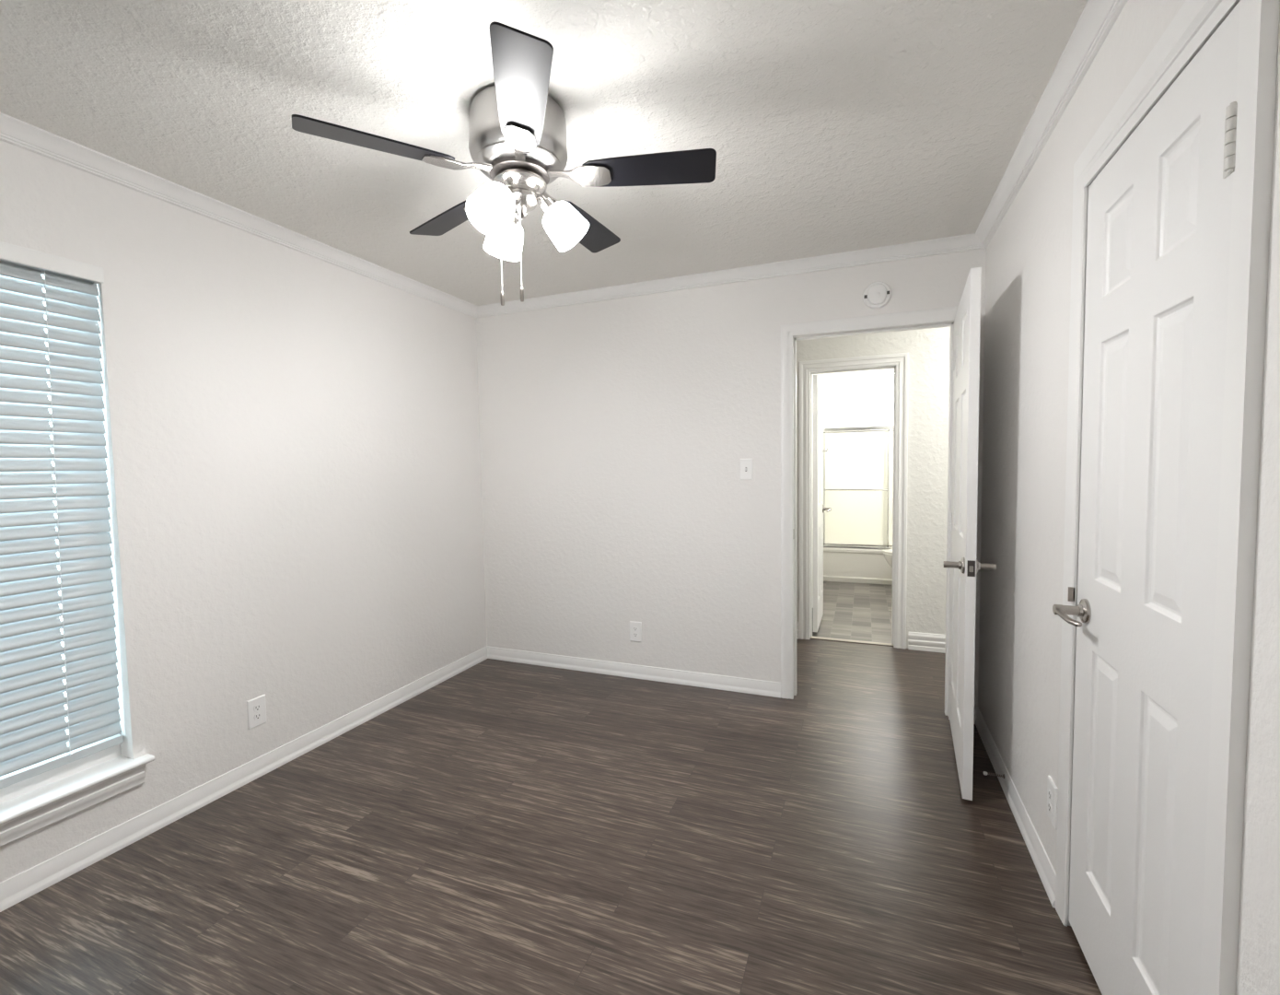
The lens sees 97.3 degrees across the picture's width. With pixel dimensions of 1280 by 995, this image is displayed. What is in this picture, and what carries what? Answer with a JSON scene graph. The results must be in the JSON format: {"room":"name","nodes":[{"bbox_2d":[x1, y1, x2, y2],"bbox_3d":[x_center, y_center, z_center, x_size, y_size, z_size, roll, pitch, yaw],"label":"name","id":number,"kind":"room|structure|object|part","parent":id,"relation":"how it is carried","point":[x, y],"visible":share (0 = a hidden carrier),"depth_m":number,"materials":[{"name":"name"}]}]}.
{"room":"empty bedroom","nodes":[
{"label":"empty bedroom","id":0,"kind":"room"},
{"bbox_2d":[0,139,486,882],"bbox_3d":[-1.902,0.034,2.134,0.140,2.440,3.950,0,3,22],"label":"wall","id":1,"kind":"structure","parent":0,"point":[293,448],"depth_m":2.46,"materials":[{"name":"white paint"}]},
{"bbox_2d":[0,274,121,802],"bbox_3d":[-2.136,0.115,1.631,0.052,1.789,0.920,0,3,22],"label":"window","id":2,"kind":"structure","parent":1,"relation":"in","point":[6,793],"depth_m":1.93,"materials":[{"name":"white paint"}]},
{"bbox_2d":[0,241,123,788],"bbox_3d":[-2.058,0.077,1.606,0.099,1.703,0.895,0,3,22],"label":"window blind","id":3,"kind":"object","parent":2,"relation":"attached to","point":[33,713],"visible":1,"depth_m":1.88,"materials":[{"name":"white plastic"}]},
{"bbox_3d":[-2.080,-0.747,1.560,0.055,0.044,0.875,0,3,22],"label":"head rail","id":4,"kind":"part","parent":3,"relation":"part of","materials":[{"name":"grey plastic"}]},
{"bbox_3d":[-1.958,0.072,1.889,0.052,1.631,0.007,-1,3,3],"label":"ladder cord","id":5,"kind":"part","parent":3,"relation":"part of","materials":[{"name":"white fabric"}]},
{"bbox_3d":[-2.078,0.912,1.663,0.028,0.030,0.891,0,3,22],"label":"rail","id":6,"kind":"part","parent":3,"relation":"part of","materials":[{"name":"grey plastic"}]},
{"bbox_2d":[0,764,145,846],"bbox_3d":[-2.013,1.046,1.640,0.030,0.079,0.957,0,3,22],"label":"trim","id":7,"kind":"structure","parent":1,"relation":"attached to","point":[15,829],"depth_m":1.88,"materials":[{"name":"white paint"}]},
{"bbox_2d":[0,753,154,825],"bbox_3d":[-2.046,0.997,1.649,0.131,0.020,1.004,0,3,22],"label":"window sill","id":8,"kind":"structure","parent":1,"relation":"attached to","point":[12,808],"depth_m":1.89,"materials":[{"name":"white paint"}]},
{"bbox_2d":[0,112,477,317],"bbox_3d":[-1.831,-1.153,2.032,0.056,0.062,3.950,0,3,22],"label":"trim","id":9,"kind":"structure","parent":1,"relation":"attached to","point":[13,131],"depth_m":2.22,"materials":[{"name":"white paint"}]},
{"bbox_2d":[0,645,487,911],"bbox_3d":[-1.811,1.211,2.170,0.016,0.083,3.950,0,3,22],"label":"baseboard","id":10,"kind":"structure","parent":1,"relation":"attached to","point":[14,890],"depth_m":2.26,"materials":[{"name":"white paint"}]},
{"bbox_2d":[246,694,266,729],"bbox_3d":[-1.689,0.946,2.483,0.009,0.127,0.079,0,3,22],"label":"wall outlet","id":11,"kind":"object","parent":1,"relation":"attached to","point":[256,707],"visible":1,"depth_m":2.48,"materials":[{"name":"white plastic"}]},
{"bbox_2d":[253,703,261,710],"bbox_3d":[-1.687,0.926,2.481,0.002,0.027,0.033,0,3,22],"label":"receptacle","id":12,"kind":"object","parent":11,"relation":"attached to","point":[256,706],"depth_m":2.48,"materials":[{"name":"grey plastic"}]},
{"bbox_2d":[254,711,261,720],"bbox_3d":[-1.686,0.965,2.483,0.002,0.027,0.033,0,3,22],"label":"receptacle","id":13,"kind":"object","parent":11,"relation":"attached to","point":[257,715],"depth_m":2.48,"materials":[{"name":"grey plastic"}]},
{"bbox_2d":[0,0,1088,305],"bbox_3d":[0.298,-1.256,1.804,4.460,0.100,5.350,0,3,22],"label":"ceiling","id":14,"kind":"structure","parent":0,"point":[832,126],"depth_m":1.71,"materials":[{"name":"white paint"}]},
{"bbox_2d":[291,21,716,305],"bbox_3d":[-0.354,-0.901,1.792,1.179,0.584,1.136,0,3,22],"label":"ceiling fan","id":15,"kind":"object","parent":14,"relation":"hanging from","point":[517,140],"visible":1,"depth_m":1.67,"materials":[{"name":"silver metal"}]},
{"bbox_3d":[-0.723,-0.975,1.549,0.400,0.035,0.131,-3,4,-30],"label":"blade","id":16,"kind":"part","parent":15,"relation":"part of","materials":[{"name":"black wood"}]},
{"bbox_3d":[-0.677,-1.002,2.022,0.400,0.035,0.131,2,4,42],"label":"blade","id":17,"kind":"part","parent":15,"relation":"part of","materials":[{"name":"black wood"}]},
{"bbox_3d":[-0.432,-0.842,1.636,0.125,0.143,0.144,0,3,22],"label":"lamp shade","id":18,"kind":"part","parent":15,"relation":"part of","materials":[{"name":"white glass"}]},
{"bbox_3d":[-0.426,-0.858,1.647,0.054,0.071,0.067,0,3,22],"label":"bulb","id":19,"kind":"part","parent":15,"relation":"part of","materials":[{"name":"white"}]},
{"bbox_3d":[-0.436,-0.787,1.766,0.003,0.283,0.003,0,3,22],"label":"pull chain","id":20,"kind":"part","parent":15,"relation":"part of","materials":[{"name":"white plastic"}]},
{"bbox_3d":[-0.449,-0.855,1.877,0.124,0.143,0.145,-4,4,-43],"label":"lamp shade","id":21,"kind":"part","parent":15,"relation":"part of","materials":[{"name":"white glass"}]},
{"bbox_3d":[-0.408,-0.910,1.683,0.056,0.074,0.077,0,3,22],"label":"lamp arm","id":22,"kind":"part","parent":15,"relation":"part of","materials":[{"name":"silver metal"}]},
{"bbox_3d":[-0.417,-0.918,1.830,0.076,0.074,0.055,1,4,33],"label":"lamp arm","id":23,"kind":"part","parent":15,"relation":"part of","materials":[{"name":"silver metal"}]},
{"bbox_3d":[-0.369,-0.789,1.740,0.003,0.279,0.003,0,3,22],"label":"pull chain","id":24,"kind":"part","parent":15,"relation":"part of","materials":[{"name":"white plastic"}]},
{"bbox_3d":[-0.287,-0.971,1.358,0.131,0.035,0.400,-2,3,-12],"label":"blade","id":25,"kind":"part","parent":15,"relation":"part of","materials":[{"name":"black wood"}]},
{"bbox_3d":[-0.288,-0.917,1.769,0.075,0.074,0.058,0,3,22],"label":"lamp arm","id":26,"kind":"part","parent":15,"relation":"part of","materials":[{"name":"silver metal"}]},
{"bbox_3d":[-0.231,-0.853,1.776,0.144,0.143,0.134,0,3,22],"label":"lamp shade","id":27,"kind":"part","parent":15,"relation":"part of","materials":[{"name":"white glass"}]},
{"bbox_3d":[-0.212,-1.015,2.123,0.131,0.035,0.400,0,3,24],"label":"blade","id":28,"kind":"part","parent":15,"relation":"part of","materials":[{"name":"black wood"}]},
{"bbox_3d":[0.029,-0.996,1.713,0.400,0.035,0.131,-1,3,6],"label":"blade","id":29,"kind":"part","parent":15,"relation":"part of","materials":[{"name":"black wood"}]},
{"bbox_2d":[0,580,1102,994],"bbox_3d":[0.900,1.183,3.354,4.460,0.080,8.390,0,3,22],"label":"floor","id":30,"kind":"structure","parent":0,"point":[503,827],"depth_m":1.92,"materials":[{"name":"wood"}]},
{"bbox_2d":[810,636,893,646],"bbox_3d":[1.584,1.079,4.233,0.584,0.009,0.056,0,3,22],"label":"threshold strip","id":31,"kind":"object","parent":30,"relation":"on","point":[811,637],"visible":1,"depth_m":4.22,"materials":[{"name":"silver metal"}]},
{"bbox_2d":[823,538,892,584],"bbox_3d":[2.892,0.743,6.506,1.486,0.385,0.778,0,3,22],"label":"bathtub","id":32,"kind":"object","parent":30,"relation":"on","point":[842,564],"visible":0.28,"depth_m":6.32,"materials":[{"name":"white ceramic"}]},
{"bbox_2d":[883,548,892,567],"bbox_3d":[2.892,0.609,5.647,0.836,0.748,0.470,0,3,22],"label":"toilet","id":33,"kind":"object","parent":30,"relation":"on","point":[888,552],"visible":0.16,"depth_m":5.71,"materials":[{"name":"white ceramic"}]},
{"bbox_3d":[2.722,0.550,5.711,0.468,0.022,0.376,0,3,22],"label":"lid","id":34,"kind":"part","parent":33,"relation":"part of","materials":[{"name":"white ceramic"}]},
{"bbox_3d":[2.768,0.784,5.707,0.546,0.396,0.364,0,3,22],"label":"bowl","id":35,"kind":"part","parent":33,"relation":"part of","materials":[{"name":"white ceramic"}]},
{"bbox_2d":[476,248,986,706],"bbox_3d":[0.315,-0.074,3.439,3.296,2.440,0.120,0,3,22],"label":"wall","id":36,"kind":"structure","parent":0,"point":[614,434],"depth_m":3.46,"materials":[{"name":"white paint"}]},
{"bbox_2d":[629,620,641,641],"bbox_3d":[-0.028,0.849,3.563,0.079,0.127,0.009,0,3,22],"label":"wall outlet","id":37,"kind":"object","parent":36,"relation":"attached to","point":[635,627],"visible":1,"depth_m":3.56,"materials":[{"name":"white plastic"}]},
{"bbox_2d":[476,232,986,317],"bbox_3d":[0.272,-1.256,3.288,3.036,0.062,0.056,0,3,22],"label":"trim","id":38,"kind":"structure","parent":36,"relation":"attached to","point":[971,241],"depth_m":3.15,"materials":[{"name":"white paint"}]},
{"bbox_2d":[487,645,977,723],"bbox_3d":[0.318,1.106,3.437,3.036,0.083,0.016,0,3,22],"label":"baseboard","id":39,"kind":"structure","parent":36,"relation":"attached to","point":[768,688],"depth_m":3.55,"materials":[{"name":"white paint"}]},
{"bbox_2d":[739,458,752,479],"bbox_3d":[0.610,-0.162,3.241,0.072,0.122,0.019,0,3,22],"label":"light switch","id":40,"kind":"object","parent":36,"relation":"attached to","point":[746,464],"visible":1,"depth_m":3.24,"materials":[{"name":"white plastic"}]},
{"bbox_2d":[780,305,958,719],"bbox_3d":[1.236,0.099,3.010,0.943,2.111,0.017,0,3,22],"label":"trim","id":41,"kind":"structure","parent":36,"relation":"attached to","point":[940,314],"depth_m":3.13,"materials":[{"name":"white paint"}]},
{"bbox_2d":[801,325,949,340],"bbox_3d":[1.275,0.091,3.141,0.919,2.111,0.017,0,3,22],"label":"trim","id":42,"kind":"structure","parent":36,"relation":"attached to","point":[948,326],"depth_m":3.06,"materials":[{"name":"white paint"}]},
{"bbox_2d":[862,281,891,308],"bbox_3d":[1.233,-1.054,2.928,0.136,0.136,0.039,0,3,22],"label":"smoke detector","id":43,"kind":"object","parent":36,"relation":"attached to","point":[877,295],"visible":1,"depth_m":2.92,"materials":[{"name":"white plastic"}]},
{"bbox_2d":[812,373,825,595],"bbox_3d":[1.760,-0.238,5.797,0.100,2.460,3.020,0,3,22],"label":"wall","id":44,"kind":"structure","parent":0,"point":[819,375],"depth_m":5.46,"materials":[{"name":"white paint"}]},
{"bbox_2d":[823,425,893,549],"bbox_3d":[2.744,-0.102,6.122,1.484,1.350,0.096,0,3,22],"label":"shower door","id":45,"kind":"structure","parent":44,"relation":"attached to","point":[884,428],"depth_m":6.22,"materials":[{"name":"silver metal"}]},
{"bbox_3d":[2.740,-0.759,6.103,1.484,0.036,0.056,0,3,22],"label":"rail","id":46,"kind":"part","parent":45,"relation":"part of","materials":[{"name":"silver metal"}]},
{"bbox_3d":[3.048,-0.097,6.035,0.799,1.280,0.016,0,3,22],"label":"panel frame","id":47,"kind":"part","parent":45,"relation":"part of","materials":[{"name":"silver metal"}]},
{"bbox_2d":[821,368,894,380],"bbox_3d":[2.461,-1.409,5.392,1.490,0.100,2.920,0,3,22],"label":"ceiling","id":48,"kind":"structure","parent":0,"point":[866,373],"depth_m":6.56,"materials":[{"name":"white paint"}]},
{"bbox_2d":[873,371,894,375],"bbox_3d":[2.802,-1.413,6.453,0.236,0.020,0.236,0,3,22],"label":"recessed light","id":49,"kind":"object","parent":48,"relation":"in","point":[884,373],"visible":0.97,"depth_m":6.40,"materials":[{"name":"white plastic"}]},
{"bbox_2d":[825,383,894,540],"bbox_3d":[3.038,-0.318,6.858,1.490,2.460,0.100,0,3,22],"label":"wall","id":50,"kind":"structure","parent":0,"point":[853,459],"depth_m":6.94,"materials":[{"name":"white paint"}]},
{"bbox_2d":[825,375,894,386],"bbox_3d":[2.990,-1.406,6.723,1.490,0.071,0.062,0,3,22],"label":"trim","id":51,"kind":"structure","parent":50,"relation":"attached to","point":[878,379],"depth_m":6.85,"materials":[{"name":"white paint"}]},
{"bbox_2d":[796,325,950,648],"bbox_3d":[1.525,-0.136,4.204,3.700,2.440,0.120,0,3,22],"label":"wall","id":52,"kind":"structure","parent":0,"point":[928,349],"depth_m":3.96,"materials":[{"name":"white paint"}]},
{"bbox_2d":[812,374,831,631],"bbox_3d":[1.489,0.043,4.604,0.109,1.995,0.586,0,3,24],"label":"door","id":53,"kind":"structure","parent":52,"relation":"in","point":[818,506],"depth_m":4.41,"materials":[{"name":"white paint"}]},
{"bbox_2d":[798,352,908,649],"bbox_3d":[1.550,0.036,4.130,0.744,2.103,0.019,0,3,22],"label":"trim","id":54,"kind":"structure","parent":52,"relation":"attached to","point":[901,360],"depth_m":4.06,"materials":[{"name":"white paint"}]},
{"bbox_2d":[796,621,945,652],"bbox_3d":[1.518,1.024,4.203,3.700,0.124,0.020,0,3,22],"label":"baseboard","id":55,"kind":"structure","parent":52,"relation":"attached to","point":[916,641],"depth_m":4.00,"materials":[{"name":"white paint"}]},
{"bbox_2d":[942,267,996,800],"bbox_3d":[1.436,0.143,2.506,0.180,2.045,0.804,1,4,25],"label":"door","id":56,"kind":"structure","parent":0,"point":[964,564],"depth_m":2.21,"materials":[{"name":"white paint"}]},
{"bbox_3d":[1.261,0.268,2.285,0.056,0.033,0.109,1,4,25],"label":"lever handle","id":57,"kind":"part","parent":56,"relation":"part of","materials":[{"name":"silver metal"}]},
{"bbox_3d":[1.270,0.273,2.158,0.025,0.062,0.002,1,4,25],"label":"latch plate","id":58,"kind":"part","parent":56,"relation":"part of","materials":[{"name":"silver metal"}]},
{"bbox_3d":[1.373,0.269,2.232,0.056,0.033,0.109,1,4,25],"label":"lever handle","id":59,"kind":"part","parent":56,"relation":"part of","materials":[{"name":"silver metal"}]},
{"bbox_2d":[977,0,1279,994],"bbox_3d":[1.040,0.051,0.965,0.120,2.440,3.950,0,3,22],"label":"wall","id":60,"kind":"structure","parent":0,"point":[1029,256],"depth_m":1.79,"materials":[{"name":"white paint"}]},
{"bbox_2d":[983,770,1004,778],"bbox_3d":[1.457,1.141,2.318,0.076,0.018,0.018,0,3,22],"label":"door stop","id":61,"kind":"object","parent":60,"relation":"attached to","point":[985,773],"visible":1,"depth_m":2.32,"materials":[{"name":"grey metal"}]},
{"bbox_2d":[974,707,1055,907],"bbox_3d":[0.996,1.227,1.055,0.016,0.083,3.950,0,3,22],"label":"baseboard","id":62,"kind":"structure","parent":60,"relation":"attached to","point":[1045,869],"depth_m":2.06,"materials":[{"name":"white paint"}]},
{"bbox_2d":[975,0,1127,247],"bbox_3d":[0.939,-1.137,0.932,0.056,0.062,3.950,0,3,22],"label":"trim","id":63,"kind":"structure","parent":60,"relation":"attached to","point":[1098,17],"depth_m":1.67,"materials":[{"name":"white paint"}]},
{"bbox_2d":[1047,775,1057,828],"bbox_3d":[1.276,0.943,1.746,0.009,0.127,0.079,0,3,22],"label":"wall outlet","id":64,"kind":"object","parent":60,"relation":"attached to","point":[1052,789],"visible":1,"depth_m":1.73,"materials":[{"name":"white plastic"}]},
{"bbox_2d":[1047,801,1051,813],"bbox_3d":[1.274,0.963,1.749,0.002,0.027,0.033,0,3,22],"label":"receptacle","id":65,"kind":"object","parent":64,"relation":"attached to","point":[1049,802],"depth_m":1.75,"materials":[{"name":"grey plastic"}]},
{"bbox_2d":[1047,789,1052,801],"bbox_3d":[1.273,0.924,1.746,0.002,0.027,0.033,0,3,22],"label":"receptacle","id":66,"kind":"object","parent":64,"relation":"attached to","point":[1050,791],"depth_m":1.74,"materials":[{"name":"grey plastic"}]},
{"bbox_2d":[1052,0,1240,994],"bbox_3d":[1.073,0.212,1.256,0.108,2.048,0.674,0,3,22],"label":"door","id":67,"kind":"structure","parent":60,"relation":"in","point":[1159,210],"depth_m":1.17,"materials":[{"name":"white paint"}]},
{"bbox_3d":[1.135,0.310,1.481,0.056,0.037,0.105,0,3,22],"label":"lever handle","id":68,"kind":"part","parent":67,"relation":"part of","materials":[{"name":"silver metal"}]},
{"bbox_2d":[1055,0,1279,994],"bbox_3d":[1.137,0.210,1.235,0.138,2.090,0.712,0,3,22],"label":"trim","id":69,"kind":"structure","parent":60,"relation":"attached to","point":[1071,591],"depth_m":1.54,"materials":[{"name":"white paint"}]},
{"bbox_3d":[1.204,0.270,1.571,0.016,0.040,0.003,0,3,22],"label":"strike plate","id":70,"kind":"part","parent":69,"relation":"part of","materials":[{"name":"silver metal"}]}
]}

